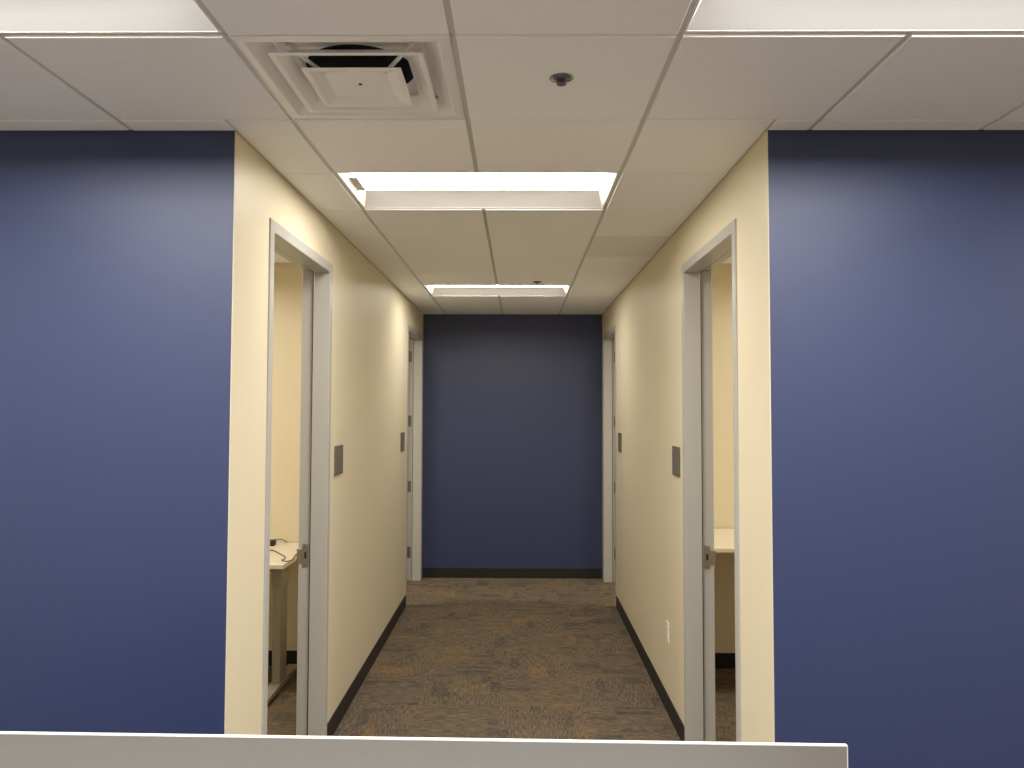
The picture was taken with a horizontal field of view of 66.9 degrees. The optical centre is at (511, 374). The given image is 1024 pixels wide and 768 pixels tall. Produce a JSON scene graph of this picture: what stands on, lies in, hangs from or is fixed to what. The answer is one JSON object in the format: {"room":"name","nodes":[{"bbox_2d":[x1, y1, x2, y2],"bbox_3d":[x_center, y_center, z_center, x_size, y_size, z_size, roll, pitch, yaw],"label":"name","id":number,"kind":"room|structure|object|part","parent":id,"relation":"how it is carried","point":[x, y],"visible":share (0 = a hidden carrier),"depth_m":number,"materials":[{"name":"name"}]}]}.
{"room":"office corridor","nodes":[
{"label":"office corridor","id":0,"kind":"room"},
{"bbox_2d":[0,130,234,733],"bbox_3d":[-2.791,0.490,2.830,3.569,2.860,0.132,0,-2,1],"label":"wall","id":1,"kind":"structure","parent":0,"point":[116,246],"depth_m":2.76,"materials":[{"name":"blue paint"}]},
{"bbox_2d":[268,264,301,650],"bbox_3d":[-2.831,0.602,5.551,3.440,2.860,0.132,0,-2,1],"label":"wall","id":2,"kind":"structure","parent":0,"point":[287,314],"depth_m":5.49,"materials":[{"name":"beige paint"}]},
{"bbox_2d":[268,650,296,665],"bbox_3d":[-2.836,1.976,5.425,3.440,0.105,0.008,0,-2,1],"label":"baseboard","id":3,"kind":"structure","parent":2,"relation":"attached to","point":[291,656],"depth_m":5.41,"materials":[{"name":"black rubber"}]},
{"bbox_2d":[224,130,423,734],"bbox_3d":[-1.046,0.605,5.514,0.132,2.860,5.531,0,-2,1],"label":"wall","id":4,"kind":"structure","parent":0,"point":[371,316],"depth_m":4.37,"materials":[{"name":"beige paint"}]},
{"bbox_2d":[261,218,332,735],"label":"door frame","id":5,"kind":"structure","parent":4,"relation":"in","point":[317,272],"depth_m":4.14,"materials":[{"name":"grey paint"}]},
{"bbox_3d":[-1.121,0.966,4.145,0.060,0.124,0.003,0,-2,1],"label":"strike plate","id":6,"kind":"part","parent":5,"relation":"part of","materials":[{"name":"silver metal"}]},
{"bbox_2d":[334,445,342,475],"bbox_3d":[-0.984,0.482,4.403,0.012,0.165,0.180,0,-2,1],"label":"room sign","id":7,"kind":"object","parent":4,"relation":"attached to","point":[338,450],"visible":1,"depth_m":4.37,"materials":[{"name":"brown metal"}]},
{"bbox_3d":[-0.979,0.482,4.403,0.002,0.141,0.156,0,-2,1],"label":"insert panel","id":8,"kind":"part","parent":7,"relation":"part of","materials":[{"name":"brown"}]},
{"bbox_2d":[327,595,405,735],"bbox_3d":[-0.985,1.957,4.861,0.008,0.105,4.343,0,-2,1],"label":"baseboard","id":9,"kind":"structure","parent":4,"relation":"attached to","point":[339,713],"depth_m":5.07,"materials":[{"name":"black rubber"}]},
{"bbox_2d":[400,432,404,451],"bbox_3d":[-0.962,0.587,6.820,0.012,0.165,0.180,0,-2,1],"label":"room sign","id":10,"kind":"object","parent":4,"relation":"attached to","point":[402,444],"visible":1,"depth_m":6.77,"materials":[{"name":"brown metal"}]},
{"bbox_3d":[-0.957,0.587,6.820,0.002,0.141,0.156,0,-2,1],"label":"insert panel","id":11,"kind":"part","parent":10,"relation":"part of","materials":[{"name":"brown"}]},
{"bbox_2d":[405,324,422,604],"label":"door frame","id":12,"kind":"structure","parent":4,"relation":"in","point":[414,338],"depth_m":8.13,"materials":[{"name":"grey paint"}]},
{"bbox_2d":[236,130,766,313],"bbox_3d":[-0.017,-0.769,5.560,1.919,0.003,5.533,0,-2,1],"label":"trim","id":13,"kind":"structure","parent":4,"relation":"attached to","point":[237,131],"depth_m":3.77,"materials":[{"name":"silver metal"}]},
{"bbox_2d":[267,578,735,741],"bbox_3d":[0.017,1.935,2.383,9.400,0.050,11.922,0,-2,1],"label":"floor","id":14,"kind":"structure","parent":0,"point":[504,658],"depth_m":5.25,"materials":[{"name":"carpet"}]},
{"bbox_2d":[267,543,298,704],"bbox_3d":[-2.143,1.587,5.054,1.530,0.854,0.748,0,-2,1],"label":"desk","id":15,"kind":"object","parent":14,"relation":"on","point":[281,673],"visible":0.34,"depth_m":4.95,"materials":[{"name":"beige laminate"}]},
{"bbox_2d":[270,539,286,545],"bbox_3d":[-1.637,1.154,5.380,0.065,0.040,0.173,-1,-3,21],"label":"power adapter","id":16,"kind":"object","parent":15,"relation":"on","point":[272,541],"visible":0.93,"depth_m":5.32,"materials":[{"name":"black plastic"}]},
{"bbox_2d":[270,550,296,561],"bbox_3d":[-1.453,1.306,5.018,0.215,0.310,0.502,2,-3,-34],"label":"power cable","id":17,"kind":"object","parent":15,"relation":"on","point":[270,550],"visible":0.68,"depth_m":4.92,"materials":[{"name":"black plastic"}]},
{"bbox_2d":[0,731,847,767],"bbox_3d":[-0.426,1.347,1.799,2.319,1.074,0.280,0,-2,2],"label":"partition panel","id":18,"kind":"object","parent":14,"relation":"on","point":[18,749],"visible":1,"depth_m":1.72,"materials":[{"name":"grey"}]},
{"bbox_3d":[-0.427,0.807,1.727,2.319,0.002,0.012,0,-2,2],"label":"trim","id":19,"kind":"part","parent":18,"relation":"part of","materials":[{"name":"silver metal"}]},
{"bbox_2d":[714,528,733,552],"bbox_3d":[2.067,1.541,5.013,1.850,0.966,0.758,0,-2,1],"label":"desk","id":20,"kind":"object","parent":14,"relation":"on","point":[723,537],"visible":0.02,"depth_m":4.92,"materials":[{"name":"beige laminate"}]},
{"bbox_2d":[0,0,1023,313],"bbox_3d":[0.025,-0.913,2.501,9.200,0.049,11.698,0,-2,1],"label":"ceiling","id":21,"kind":"structure","parent":0,"point":[717,94],"depth_m":2.56,"materials":[{"name":"tile"}]},
{"bbox_2d":[0,0,1023,313],"bbox_3d":[-0.154,-0.889,2.685,9.754,0.001,12.192,0,-2,1],"label":"grid","id":22,"kind":"object","parent":21,"relation":"attached to","point":[447,6],"visible":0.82,"depth_m":2.36,"materials":[{"name":"silver metal"}]},
{"bbox_2d":[0,0,221,33],"bbox_3d":[-1.381,-0.979,1.784,1.207,0.101,0.598,0,-2,1],"label":"ceiling light","id":23,"kind":"object","parent":22,"relation":"attached to","point":[16,16],"visible":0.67,"depth_m":2.03,"materials":[{"name":"white paint"}]},
{"bbox_2d":[228,34,464,118],"bbox_3d":[-0.464,-0.991,2.385,0.597,0.224,0.597,0,-2,1],"label":"air vent","id":24,"kind":"object","parent":22,"relation":"attached to","point":[311,76],"visible":0.93,"depth_m":2.36,"materials":[{"name":"white paint"}]},
{"bbox_3d":[-0.464,-0.885,2.381,0.289,0.012,0.289,0,-2,1],"label":"plate","id":25,"kind":"part","parent":24,"relation":"part of","materials":[{"name":"white paint"}]},
{"bbox_2d":[337,172,618,207],"bbox_3d":[-0.146,-0.901,3.601,1.207,0.101,0.598,0,-2,1],"label":"ceiling light","id":26,"kind":"object","parent":22,"relation":"attached to","point":[371,190],"visible":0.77,"depth_m":3.73,"materials":[{"name":"white paint"}]},
{"bbox_3d":[-0.728,-0.879,3.605,0.030,0.052,0.582,0,-2,1],"label":"plate","id":27,"kind":"part","parent":26,"relation":"part of","materials":[{"name":"white metal"}]},
{"bbox_3d":[0.436,-0.876,3.595,0.030,0.052,0.582,0,-2,1],"label":"plate","id":28,"kind":"part","parent":26,"relation":"part of","materials":[{"name":"white"}]},
{"bbox_2d":[424,285,570,295],"bbox_3d":[-0.119,-0.775,6.646,1.207,0.101,0.598,0,-2,1],"label":"ceiling light","id":29,"kind":"object","parent":22,"relation":"attached to","point":[433,289],"visible":0.56,"depth_m":6.86,"materials":[{"name":"white paint"}]},
{"bbox_3d":[-0.700,-0.753,6.650,0.030,0.052,0.582,0,-2,1],"label":"plate","id":30,"kind":"part","parent":29,"relation":"part of","materials":[{"name":"white metal"}]},
{"bbox_3d":[0.463,-0.750,6.640,0.030,0.052,0.582,0,-2,1],"label":"plate","id":31,"kind":"part","parent":29,"relation":"part of","materials":[{"name":"white metal"}]},
{"bbox_2d":[684,0,1023,31],"bbox_3d":[1.057,-0.974,1.762,1.207,0.101,0.598,0,-2,1],"label":"ceiling light","id":32,"kind":"object","parent":22,"relation":"attached to","point":[707,15],"visible":1,"depth_m":2.01,"materials":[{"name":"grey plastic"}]},
{"bbox_2d":[549,73,573,85],"bbox_3d":[0.149,-0.886,2.334,0.074,0.022,0.074,0,-2,1],"label":"sprinkler","id":33,"kind":"object","parent":21,"relation":"attached to","point":[561,79],"visible":1,"depth_m":2.33,"materials":[{"name":"silver metal"}]},
{"bbox_2d":[422,314,602,577],"bbox_3d":[0.005,0.724,8.334,2.223,2.860,0.132,0,-2,1],"label":"wall","id":34,"kind":"structure","parent":0,"point":[512,466],"depth_m":8.27,"materials":[{"name":"blue paint"}]},
{"bbox_2d":[423,568,601,578],"bbox_3d":[0.001,2.098,8.207,1.893,0.105,0.008,0,-2,1],"label":"baseboard","id":35,"kind":"structure","parent":34,"relation":"attached to","point":[587,573],"depth_m":8.20,"materials":[{"name":"black rubber"}]},
{"bbox_2d":[602,130,774,741],"bbox_3d":[1.005,0.610,5.495,0.132,2.860,5.531,0,-2,1],"label":"wall","id":36,"kind":"structure","parent":0,"point":[647,315],"depth_m":4.33,"materials":[{"name":"beige paint"}]},
{"bbox_2d":[603,325,616,599],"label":"door","id":37,"kind":"structure","parent":36,"relation":"in","point":[609,338],"depth_m":8.07,"materials":[{"name":"grey paint"}]},
{"bbox_2d":[618,433,621,451],"bbox_3d":[0.945,0.591,6.803,0.012,0.165,0.180,0,-2,1],"label":"room sign","id":38,"kind":"object","parent":36,"relation":"attached to","point":[619,434],"visible":1,"depth_m":6.72,"materials":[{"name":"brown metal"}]},
{"bbox_3d":[0.940,0.591,6.803,0.002,0.141,0.156,0,-2,1],"label":"insert panel","id":39,"kind":"part","parent":38,"relation":"part of","materials":[{"name":"brown"}]},
{"bbox_2d":[616,596,684,740],"bbox_3d":[0.926,1.961,4.844,0.008,0.105,4.343,0,-2,1],"label":"baseboard","id":40,"kind":"structure","parent":36,"relation":"attached to","point":[676,721],"depth_m":5.03,"materials":[{"name":"black rubber"}]},
{"bbox_2d":[666,620,668,643],"bbox_3d":[0.924,1.529,4.613,0.010,0.120,0.072,0,-2,1],"label":"wall outlet","id":41,"kind":"object","parent":36,"relation":"attached to","point":[667,623],"visible":1,"depth_m":4.60,"materials":[{"name":"beige plastic"}]},
{"bbox_2d":[672,446,679,476],"bbox_3d":[0.924,0.485,4.366,0.012,0.165,0.180,0,-2,1],"label":"room sign","id":42,"kind":"object","parent":36,"relation":"attached to","point":[675,450],"visible":1,"depth_m":4.33,"materials":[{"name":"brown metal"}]},
{"bbox_3d":[0.919,0.485,4.366,0.002,0.141,0.156,0,-2,1],"label":"insert panel","id":43,"kind":"part","parent":42,"relation":"part of","materials":[{"name":"brown"}]},
{"bbox_2d":[681,218,740,741],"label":"door frame","id":44,"kind":"structure","parent":36,"relation":"in","point":[699,555],"depth_m":4.12,"materials":[{"name":"grey paint"}]},
{"bbox_3d":[1.054,0.971,4.123,0.060,0.124,0.003,0,-2,1],"label":"strike plate","id":45,"kind":"part","parent":44,"relation":"part of","materials":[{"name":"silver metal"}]},
{"bbox_2d":[712,264,734,652],"bbox_3d":[2.860,0.615,5.500,3.577,2.860,0.132,0,-2,1],"label":"wall","id":46,"kind":"structure","parent":0,"point":[722,339],"depth_m":5.45,"materials":[{"name":"beige paint"}]},
{"bbox_2d":[715,653,735,668],"bbox_3d":[2.856,1.988,5.373,3.577,0.105,0.008,0,-2,1],"label":"baseboard","id":47,"kind":"structure","parent":46,"relation":"attached to","point":[722,660],"depth_m":5.38,"materials":[{"name":"black rubber"}]},
{"bbox_2d":[768,130,1023,767],"bbox_3d":[2.771,0.502,2.780,3.706,2.860,0.132,0,-2,1],"label":"wall","id":48,"kind":"structure","parent":0,"point":[896,257],"depth_m":2.74,"materials":[{"name":"blue paint"}]}
]}

